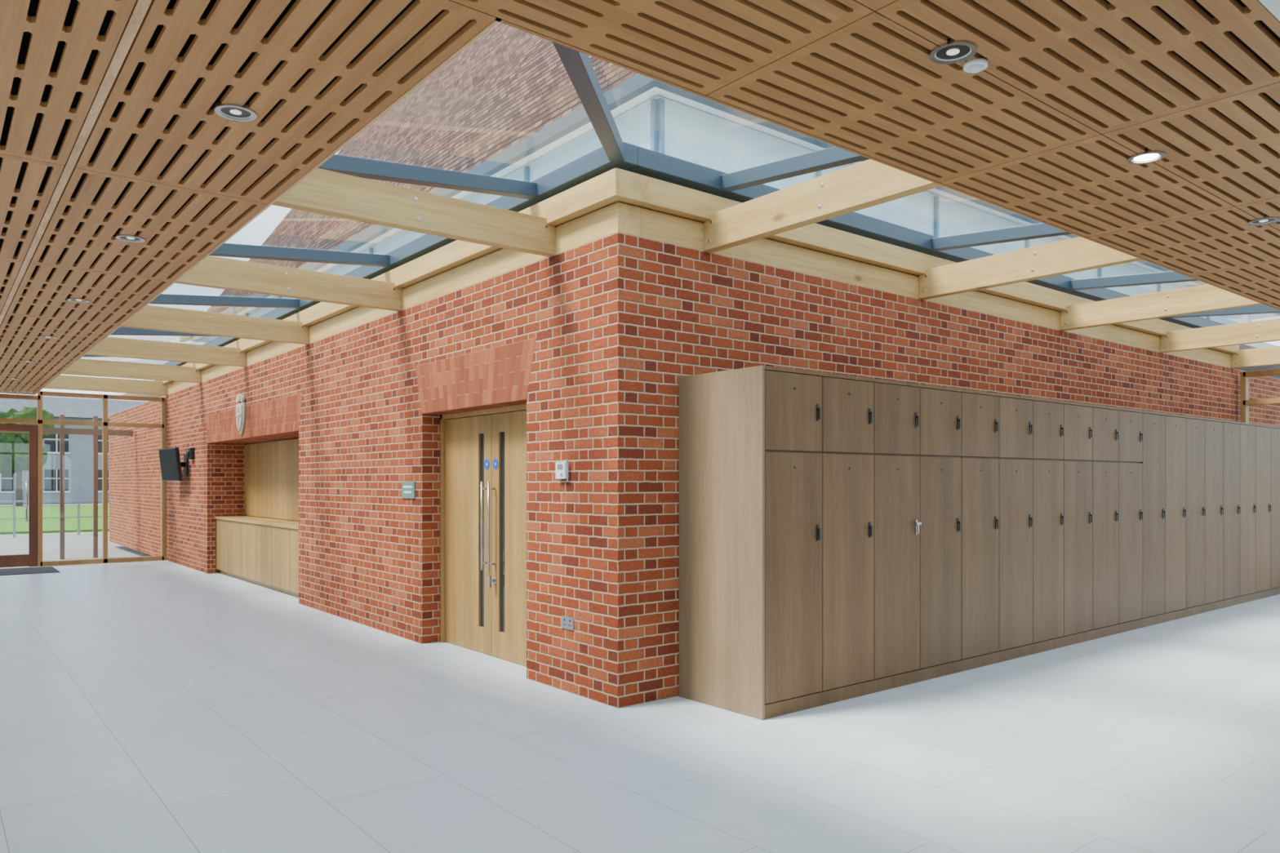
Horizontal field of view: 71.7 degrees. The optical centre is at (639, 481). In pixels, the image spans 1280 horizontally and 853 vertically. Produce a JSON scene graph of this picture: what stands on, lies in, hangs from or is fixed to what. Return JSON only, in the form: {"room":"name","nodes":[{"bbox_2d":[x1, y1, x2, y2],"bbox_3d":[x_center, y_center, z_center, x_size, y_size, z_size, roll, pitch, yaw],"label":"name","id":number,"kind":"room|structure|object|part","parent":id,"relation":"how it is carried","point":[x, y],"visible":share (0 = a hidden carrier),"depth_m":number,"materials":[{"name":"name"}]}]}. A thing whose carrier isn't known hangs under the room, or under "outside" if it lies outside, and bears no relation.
{"room":"school corridor","nodes":[
{"label":"school corridor","id":0,"kind":"room"},
{"bbox_2d":[109,231,691,708],"bbox_3d":[-6.472,-0.075,14.246,0.650,3.150,21.000,0,0,-39],"label":"wall","id":1,"kind":"structure","parent":0,"point":[609,317],"depth_m":6.73,"materials":[{"name":"red brick"}]},
{"bbox_2d":[36,391,166,566],"bbox_3d":[-9.887,-0.050,16.351,2.035,3.100,0.140,0,0,-39],"label":"frame","id":2,"kind":"object","parent":1,"relation":"attached to","point":[104,424],"visible":0.98,"depth_m":16.31,"materials":[{"name":"brown wood"}]},
{"bbox_2d":[158,447,188,480],"bbox_3d":[-8.223,-0.300,15.671,0.269,0.583,0.900,0,0,-45],"label":"wall-mounted screen","id":3,"kind":"object","parent":1,"relation":"attached to","point":[171,464],"visible":0.99,"depth_m":15.52,"materials":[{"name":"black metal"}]},
{"bbox_2d":[186,447,194,459],"bbox_3d":[-7.704,-0.480,15.180,0.100,0.200,0.200,0,0,-39],"label":"wall speaker","id":4,"kind":"object","parent":1,"relation":"attached to","point":[190,451],"visible":1,"depth_m":15.12,"materials":[{"name":"black metal"}]},
{"bbox_2d":[204,392,302,443],"bbox_3d":[-5.544,-0.852,12.731,0.203,0.456,4.839,0,0,-39],"label":"lintel","id":5,"kind":"object","parent":1,"relation":"attached to","point":[281,416],"visible":0.98,"depth_m":12.18,"materials":[{"name":"brick"}]},
{"bbox_2d":[235,393,245,435],"bbox_3d":[-5.783,-0.971,12.812,0.066,0.596,0.360,0,0,-39],"label":"crest","id":6,"kind":"object","parent":5,"relation":"attached to","point":[240,415],"visible":1,"depth_m":12.74,"materials":[{"name":"beige stone"}]},
{"bbox_2d":[163,167,648,395],"bbox_3d":[-4.491,-1.845,11.364,0.275,0.390,14.175,0,0,-39],"label":"wall plate","id":7,"kind":"object","parent":1,"relation":"on","point":[607,203],"visible":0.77,"depth_m":7.33,"materials":[{"name":"brown wood"}]},
{"bbox_2d":[43,374,167,395],"bbox_3d":[-9.959,-1.775,16.117,2.439,0.250,0.094,0,0,-39],"label":"timber beam","id":8,"kind":"structure","parent":7,"relation":"attached to","point":[61,382],"depth_m":16.24,"materials":[{"name":"brown wood"}]},
{"bbox_2d":[62,358,200,382],"bbox_3d":[-8.286,-1.775,14.036,2.439,0.250,0.094,0,0,-39],"label":"timber beam","id":9,"kind":"structure","parent":7,"relation":"attached to","point":[91,367],"depth_m":14.15,"materials":[{"name":"brown wood"}]},
{"bbox_2d":[84,336,245,366],"bbox_3d":[-6.613,-1.775,11.955,2.439,0.250,0.094,0,0,-39],"label":"timber beam","id":10,"kind":"structure","parent":7,"relation":"attached to","point":[117,347],"depth_m":12.06,"materials":[{"name":"brown wood"}]},
{"bbox_2d":[120,305,308,344],"bbox_3d":[-4.940,-1.775,9.874,2.439,0.250,0.094,0,0,-39],"label":"timber beam","id":11,"kind":"structure","parent":7,"relation":"attached to","point":[150,317],"depth_m":9.98,"materials":[{"name":"brown wood"}]},
{"bbox_2d":[174,255,401,311],"bbox_3d":[-3.267,-1.775,7.794,2.439,0.250,0.094,0,0,-39],"label":"timber beam","id":12,"kind":"structure","parent":7,"relation":"attached to","point":[213,272],"depth_m":7.88,"materials":[{"name":"brown wood"}]},
{"bbox_2d":[272,168,555,257],"bbox_3d":[-1.594,-1.775,5.713,2.439,0.250,0.094,0,0,-39],"label":"timber beam","id":13,"kind":"structure","parent":7,"relation":"attached to","point":[323,192],"depth_m":5.78,"materials":[{"name":"brown wood"}]},
{"bbox_2d":[401,481,415,498],"bbox_3d":[-2.194,0.080,8.396,0.014,0.160,0.280,0,0,-39],"label":"door sign","id":14,"kind":"object","parent":1,"relation":"attached to","point":[408,488],"visible":1,"depth_m":8.38,"materials":[{"name":"teal"}]},
{"bbox_2d":[415,337,536,414],"bbox_3d":[-1.361,-0.852,7.528,0.203,0.456,2.111,0,0,-39],"label":"lintel","id":15,"kind":"object","parent":1,"relation":"attached to","point":[499,376],"visible":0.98,"depth_m":7.37,"materials":[{"name":"brick"}]},
{"bbox_2d":[440,404,526,642],"bbox_3d":[-1.270,0.438,7.601,0.150,2.124,1.831,0,0,-39],"label":"door","id":16,"kind":"structure","parent":1,"relation":"in","point":[521,407],"depth_m":8.26,"materials":[{"name":"brown wood"}]},
{"bbox_2d":[445,414,491,655],"bbox_3d":[-1.529,0.459,7.951,0.045,2.067,0.864,0,0,-39],"label":"leaf","id":17,"kind":"object","parent":16,"relation":"attached to","point":[464,628],"visible":0.91,"depth_m":7.93,"materials":[{"name":"brown wood"}]},
{"bbox_2d":[480,433,484,626],"bbox_3d":[-1.367,0.425,7.751,0.006,1.690,0.095,0,0,-39],"label":"glass","id":18,"kind":"object","parent":17,"relation":"in","point":[482,434],"depth_m":7.75,"materials":[{"name":"clear glass"}]},
{"bbox_2d":[484,458,489,469],"bbox_3d":[-1.322,-0.150,7.655,0.005,0.090,0.090,0,0,-39],"label":"disc","id":19,"kind":"object","parent":17,"relation":"attached to","point":[486,464],"visible":1,"depth_m":7.65,"materials":[{"name":"blue plastic"}]},
{"bbox_3d":[-1.338,0.380,7.623,0.072,0.760,0.020,0,0,-39],"label":"pull handle","id":20,"kind":"part","parent":16,"relation":"part of","materials":[{"name":"silver metal"}]},
{"bbox_3d":[-1.263,0.380,7.530,0.072,0.760,0.020,0,0,-39],"label":"pull handle","id":21,"kind":"part","parent":16,"relation":"part of","materials":[{"name":"silver metal"}]},
{"bbox_2d":[491,410,526,666],"bbox_3d":[-0.984,0.459,7.273,0.045,2.067,0.864,0,0,-39],"label":"leaf","id":22,"kind":"object","parent":16,"relation":"attached to","point":[510,645],"visible":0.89,"depth_m":7.34,"materials":[{"name":"brown wood"}]},
{"bbox_2d":[488,575,496,587],"bbox_3d":[-1.257,0.850,7.534,0.056,0.100,0.056,0,0,-39],"label":"lock","id":23,"kind":"object","parent":22,"relation":"attached to","point":[490,580],"visible":1,"depth_m":7.52,"materials":[{"name":"silver metal"}]},
{"bbox_2d":[493,458,498,469],"bbox_3d":[-1.228,-0.150,7.538,0.005,0.090,0.090,0,0,-39],"label":"disc","id":24,"kind":"object","parent":22,"relation":"attached to","point":[495,464],"visible":1,"depth_m":7.53,"materials":[{"name":"blue plastic"}]},
{"bbox_2d":[501,431,504,632],"bbox_3d":[-1.145,0.425,7.474,0.006,1.690,0.095,0,0,-39],"label":"glass","id":25,"kind":"object","parent":22,"relation":"in","point":[502,433],"depth_m":7.48,"materials":[{"name":"glass"}]},
{"bbox_2d":[555,458,568,481],"bbox_3d":[-0.555,-0.080,6.332,0.045,0.160,0.141,0,0,-39],"label":"thermostat","id":26,"kind":"object","parent":1,"relation":"attached to","point":[562,468],"visible":1,"depth_m":6.31,"materials":[{"name":"white plastic"}]},
{"bbox_2d":[561,615,573,630],"bbox_3d":[-0.516,1.005,6.312,0.010,0.090,0.150,0,0,-39],"label":"power socket","id":27,"kind":"object","parent":1,"relation":"attached to","point":[567,622],"visible":1,"depth_m":6.30,"materials":[{"name":"silver metal"}]},
{"bbox_2d":[0,560,1279,852],"bbox_3d":[-0.148,1.560,10.092,17.500,0.120,21.800,0,0,-39],"label":"floor","id":28,"kind":"structure","parent":0,"point":[164,706],"depth_m":4.97,"materials":[{"name":"tile"}]},
{"bbox_2d":[0,566,59,575],"bbox_3d":[-10.596,1.494,14.588,1.650,0.012,1.200,0,0,-39],"label":"entrance mat","id":29,"kind":"object","parent":28,"relation":"on","point":[9,571],"visible":1,"depth_m":14.76,"materials":[{"name":"grey carpet"}]},
{"bbox_2d":[214,438,298,597],"bbox_3d":[-5.330,0.439,12.906,0.530,2.122,4.562,0,0,-39],"label":"serving counter","id":30,"kind":"object","parent":28,"relation":"on","point":[260,547],"depth_m":13.16,"materials":[{"name":"brown wood"}]},
{"bbox_2d":[214,515,298,529],"bbox_3d":[-5.344,0.590,12.892,0.490,0.040,4.549,0,0,-39],"label":"countertop","id":31,"kind":"structure","parent":30,"relation":"on","point":[247,519],"depth_m":12.95,"materials":[{"name":"brown wood"}]},
{"bbox_2d":[422,641,526,678],"bbox_3d":[-1.321,1.498,7.560,0.300,0.005,1.831,0,0,-39],"label":"threshold","id":32,"kind":"object","parent":28,"relation":"on","point":[497,663],"visible":0.57,"depth_m":7.50,"materials":[{"name":"stone"}]},
{"bbox_2d":[678,365,1279,719],"bbox_3d":[4.487,0.385,9.043,10.151,2.230,0.836,0,0,-39],"label":"bank","id":33,"kind":"object","parent":28,"relation":"on","point":[842,537],"visible":1,"depth_m":6.69,"materials":[{"name":"laminate"}]},
{"bbox_3d":[0.528,0.385,5.885,0.022,2.230,0.796,0,0,-39],"label":"panel","id":34,"kind":"part","parent":33,"relation":"part of","materials":[{"name":"laminate"}]},
{"bbox_3d":[2.053,0.340,6.576,0.061,0.110,0.040,0,0,-39],"label":"chrome handle","id":35,"kind":"part","parent":33,"relation":"part of","materials":[{"name":"silver metal"}]},
{"bbox_2d":[1240,368,1279,422],"bbox_3d":[11.171,-0.050,10.089,0.140,3.100,7.480,0,0,-39],"label":"frame","id":36,"kind":"object","parent":28,"relation":"on","point":[1245,402],"visible":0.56,"depth_m":12.91,"materials":[{"name":"brown wood"}]},
{"bbox_3d":[-12.640,-0.010,14.138,2.970,3.020,0.140,0,0,-39],"label":"frame","id":37,"kind":"object","parent":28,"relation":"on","visible":0},
{"bbox_2d":[0,423,37,567],"bbox_3d":[-11.054,0.250,15.357,1.020,2.500,0.145,0,0,-39],"label":"door","id":38,"kind":"structure","parent":37,"relation":"attached to","point":[30,559],"depth_m":15.62,"materials":[{"name":"brown wood"}]},
{"bbox_3d":[-10.757,0.350,15.546,0.030,0.700,0.065,0,0,-39],"label":"handle","id":39,"kind":"part","parent":38,"relation":"part of","materials":[{"name":"silver metal"}]},
{"bbox_2d":[0,393,39,423],"bbox_3d":[-11.081,-1.272,15.391,1.100,0.495,0.140,0,0,-39],"label":"trim","id":40,"kind":"structure","parent":37,"relation":"attached to","point":[2,395],"depth_m":15.51,"materials":[{"name":"brown wood"}]},
{"bbox_2d":[0,0,1279,386],"bbox_3d":[-0.148,-1.617,10.092,17.500,0.025,21.800,0,0,-39],"label":"ceiling","id":41,"kind":"structure","parent":0,"point":[33,4],"depth_m":3.71,"materials":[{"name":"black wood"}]},
{"bbox_2d":[0,0,502,395],"bbox_3d":[-5.901,-1.569,8.931,0.952,0.102,16.200,0,0,-39],"label":"strips","id":42,"kind":"object","parent":41,"relation":"attached to","point":[140,7],"visible":0.46,"depth_m":3.86,"materials":[{"name":"brown wood"}]},
{"bbox_2d":[495,17,1279,310],"bbox_3d":[4.750,-1.569,7.111,13.400,0.102,0.015,0,0,-39],"label":"strip","id":43,"kind":"object","parent":41,"relation":"attached to","point":[503,21],"visible":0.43,"depth_m":3.86,"materials":[{"name":"brown wood"}]},
{"bbox_2d":[115,342,1279,397],"bbox_3d":[1.077,-2.160,20.393,19.880,0.120,20.880,0,0,-39],"label":"flat roof","id":44,"kind":"structure","parent":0,"point":[1263,344],"depth_m":16.46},
{"bbox_2d":[242,95,1193,317],"bbox_3d":[1.148,-3.030,21.047,16.950,1.620,17.950,0,0,-39],"label":"hall clerestory","id":45,"kind":"object","parent":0,"point":[659,124],"depth_m":10.10,"materials":[{"name":"clear glass"}]},
{"bbox_2d":[691,248,1279,426],"bbox_3d":[7.776,-0.075,12.485,19.350,3.150,0.400,0,0,-39],"label":"wall","id":46,"kind":"structure","parent":0,"point":[745,313],"depth_m":8.02,"materials":[{"name":"red brick"}]},
{"bbox_2d":[638,177,1239,368],"bbox_3d":[4.296,-1.845,9.511,11.100,0.390,0.275,0,0,-39],"label":"wall plate","id":47,"kind":"object","parent":46,"relation":"on","point":[674,214],"visible":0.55,"depth_m":7.46,"materials":[{"name":"brown wood"}]},
{"bbox_2d":[703,159,942,253],"bbox_3d":[1.252,-1.775,5.418,0.094,0.250,2.439,0,0,-39],"label":"timber beam","id":48,"kind":"structure","parent":47,"relation":"attached to","point":[869,183],"depth_m":5.58,"materials":[{"name":"brown wood"}]},
{"bbox_2d":[918,236,1142,299],"bbox_3d":[3.310,-1.775,7.072,0.094,0.250,2.439,0,0,-39],"label":"timber beam","id":49,"kind":"structure","parent":47,"relation":"attached to","point":[1079,254],"depth_m":7.26,"materials":[{"name":"brown wood"}]},
{"bbox_2d":[1059,284,1262,330],"bbox_3d":[5.367,-1.775,8.726,0.094,0.250,2.439,0,0,-39],"label":"timber beam","id":50,"kind":"structure","parent":47,"relation":"attached to","point":[1203,298],"depth_m":8.93,"materials":[{"name":"brown wood"}]},
{"bbox_2d":[1160,318,1279,352],"bbox_3d":[7.425,-1.775,10.381,0.094,0.250,2.439,0,0,-39],"label":"timber beam","id":51,"kind":"structure","parent":47,"relation":"attached to","point":[1263,331],"depth_m":10.76,"materials":[{"name":"brown wood"}]},
{"bbox_2d":[1231,346,1279,368],"bbox_3d":[9.381,-1.775,11.953,0.094,0.250,2.439,0,0,-39],"label":"timber beam","id":52,"kind":"structure","parent":47,"relation":"attached to","point":[1268,356],"depth_m":12.63,"materials":[{"name":"brown wood"}]},
{"bbox_2d":[1258,0,1279,21],"bbox_3d":[-0.117,-1.535,10.053,17.500,0.030,21.700,0,0,-39],"label":"ceiling","id":53,"kind":"structure","parent":0,"point":[1273,6],"depth_m":2.83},
{"bbox_2d":[0,0,496,395],"bbox_3d":[-6.259,-1.531,8.643,1.834,0.022,16.194,0,0,-39],"label":"panels","id":54,"kind":"object","parent":53,"relation":"attached to","point":[46,28],"visible":0.98,"depth_m":3.76,"materials":[{"name":"brown wood"}]},
{"bbox_2d":[6,377,19,379],"bbox_3d":[-9.242,-1.525,13.071,0.160,0.026,0.160,0,0,-39],"label":"recessed light","id":55,"kind":"object","parent":54,"relation":"attached to","point":[15,378],"visible":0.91,"depth_m":13.03,"materials":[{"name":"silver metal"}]},
{"bbox_2d":[19,359,35,362],"bbox_3d":[-7.726,-1.525,11.185,0.160,0.026,0.160,0,0,-39],"label":"recessed light","id":56,"kind":"object","parent":54,"relation":"attached to","point":[23,361],"visible":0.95,"depth_m":11.16,"materials":[{"name":"silver metal"}]},
{"bbox_2d":[39,334,57,338],"bbox_3d":[-6.209,-1.525,9.299,0.160,0.026,0.160,0,0,-39],"label":"recessed light","id":57,"kind":"object","parent":54,"relation":"attached to","point":[51,336],"visible":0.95,"depth_m":9.29,"materials":[{"name":"silver metal"}]},
{"bbox_2d":[67,297,89,302],"bbox_3d":[-4.693,-1.525,7.413,0.160,0.026,0.160,0,0,-39],"label":"recessed light","id":58,"kind":"object","parent":54,"relation":"attached to","point":[82,300],"visible":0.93,"depth_m":7.41,"materials":[{"name":"silver metal"}]},
{"bbox_2d":[115,232,145,242],"bbox_3d":[-3.176,-1.525,5.527,0.160,0.026,0.160,0,0,-39],"label":"recessed light","id":59,"kind":"object","parent":54,"relation":"attached to","point":[126,237],"visible":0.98,"depth_m":5.52,"materials":[{"name":"silver metal"}]},
{"bbox_2d":[213,101,257,121],"bbox_3d":[-1.660,-1.525,3.641,0.160,0.026,0.160,0,0,-39],"label":"recessed light","id":60,"kind":"object","parent":54,"relation":"attached to","point":[234,112],"visible":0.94,"depth_m":3.64,"materials":[{"name":"silver metal"}]},
{"bbox_2d":[451,0,1279,309],"bbox_3d":[3.725,-1.531,5.251,17.324,0.022,1.594,0,0,-39],"label":"panels","id":61,"kind":"object","parent":53,"relation":"attached to","point":[860,76],"visible":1,"depth_m":3.46,"materials":[{"name":"brown wood"}]},
{"bbox_2d":[928,38,977,64],"bbox_3d":[1.105,-1.525,3.132,0.160,0.026,0.160,0,0,-39],"label":"recessed light","id":62,"kind":"object","parent":61,"relation":"attached to","point":[952,51],"visible":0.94,"depth_m":3.13,"materials":[{"name":"silver metal"}]},
{"bbox_2d":[963,57,987,73],"bbox_3d":[1.220,-1.507,3.224,0.084,0.026,0.084,0,0,-39],"label":"smoke detector","id":63,"kind":"object","parent":61,"relation":"attached to","point":[974,65],"visible":1,"depth_m":3.20,"materials":[{"name":"white plastic"}]},
{"bbox_2d":[1126,148,1165,164],"bbox_3d":[2.368,-1.525,4.147,0.160,0.026,0.160,0,0,-39],"label":"recessed light","id":64,"kind":"object","parent":61,"relation":"attached to","point":[1148,156],"visible":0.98,"depth_m":4.14,"materials":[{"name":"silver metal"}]},
{"bbox_2d":[1246,214,1279,226],"bbox_3d":[3.631,-1.525,5.162,0.160,0.026,0.160,0,0,-39],"label":"recessed light","id":65,"kind":"object","parent":61,"relation":"attached to","point":[1267,220],"visible":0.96,"depth_m":5.16,"materials":[{"name":"silver metal"}]},
{"bbox_3d":[-0.219,-1.768,10.100,18.000,0.265,22.500,0,0,-39],"label":"roof slab","id":66,"kind":"structure","parent":0,"visible":0},
{"bbox_2d":[80,41,1279,365],"bbox_3d":[-0.340,-1.925,13.271,14.085,0.610,16.895,0,0,-39],"label":"skylight","id":67,"kind":"object","parent":66,"relation":"attached to","point":[742,186],"visible":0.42,"depth_m":7.19,"materials":[{"name":"blue metal"}]},
{"label":"outside","id":68,"kind":"structure","parent":0,"visible":0},
{"bbox_2d":[0,502,162,568],"bbox_3d":[-15.811,1.765,25.343,400.000,0.270,450.000,0,0,-39],"label":"paving","id":69,"kind":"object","parent":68,"point":[77,547],"visible":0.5,"depth_m":22.26,"materials":[{"name":"grey concrete"}]},
{"bbox_2d":[0,406,54,506],"bbox_3d":[-41.027,-1.632,58.623,3.684,6.524,3.953,0,0,-39],"label":"tree","id":70,"kind":"object","parent":69,"relation":"on","point":[15,444],"visible":0.67,"depth_m":57.75,"materials":[{"name":"green plant"}]},
{"bbox_2d":[0,505,109,534],"bbox_3d":[-28.656,1.595,41.319,120.000,0.070,33.000,0,0,-39],"label":"lawn","id":71,"kind":"structure","parent":69,"relation":"on","point":[49,525],"depth_m":35.66,"materials":[{"name":"green plant"}]},
{"bbox_2d":[0,437,14,473],"bbox_3d":[-43.487,-1.879,57.612,4.953,7.019,4.694,0,0,-39],"label":"tree","id":72,"kind":"object","parent":71,"relation":"on","point":[4,468],"visible":0.38,"depth_m":57.45,"materials":[{"name":"green plant"}]},
{"bbox_2d":[0,499,109,537],"bbox_3d":[-21.369,1.090,23.479,21.000,1.080,0.060,0,0,-39],"label":"metal railing","id":73,"kind":"object","parent":69,"relation":"on","point":[78,517],"visible":0.35,"depth_m":26.55,"materials":[{"name":"grey"}]},
{"bbox_2d":[0,414,133,559],"bbox_3d":[-13.431,0.115,17.556,5.950,3.030,0.120,0,0,-39],"label":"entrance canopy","id":74,"kind":"object","parent":69,"relation":"on","point":[61,430],"visible":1,"depth_m":18.76,"materials":[{"name":"brown wood"}]},
{"bbox_2d":[0,417,274,503],"bbox_3d":[-61.338,-1.600,58.028,90.000,6.400,10.000,0,0,-39],"label":"wall","id":75,"kind":"structure","parent":69,"relation":"on","point":[79,463],"depth_m":66.76,"materials":[{"name":"grey paint"}]},
{"bbox_2d":[0,434,109,493],"bbox_3d":[-57.985,-1.490,54.257,86.700,4.620,0.060,0,0,-39],"label":"window","id":76,"kind":"structure","parent":75,"relation":"in","point":[56,439],"depth_m":65.95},
{"bbox_2d":[0,433,288,491],"bbox_3d":[-58.004,-1.550,54.280,86.500,4.500,0.060,0,0,-39],"label":"window panes","id":77,"kind":"structure","parent":76,"relation":"attached to","point":[6,485],"depth_m":65.89,"materials":[{"name":"clear glass"}]},
{"bbox_2d":[0,396,147,418],"bbox_3d":[-61.338,-5.750,58.028,92.000,1.900,11.400,0,0,-39],"label":"slate roof","id":78,"kind":"structure","parent":75,"relation":"on","point":[71,407],"depth_m":68.48,"materials":[{"name":"grey stone"}]},
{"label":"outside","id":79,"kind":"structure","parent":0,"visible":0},
{"bbox_2d":[206,22,1201,315],"bbox_3d":[1.290,-8.374,22.347,19.100,9.047,20.100,0,0,-39],"label":"hall tiled roof","id":80,"kind":"object","parent":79,"point":[511,83],"visible":0.07,"depth_m":14.80,"materials":[{"name":"brown tile"}]},
{"bbox_2d":[220,73,1207,314],"bbox_3d":[1.282,-3.875,22.277,19.200,0.150,20.200,0,0,-39],"label":"gutter","id":81,"kind":"object","parent":80,"relation":"on","point":[637,84],"visible":0.22,"depth_m":9.99,"materials":[{"name":"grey metal"}]}
]}

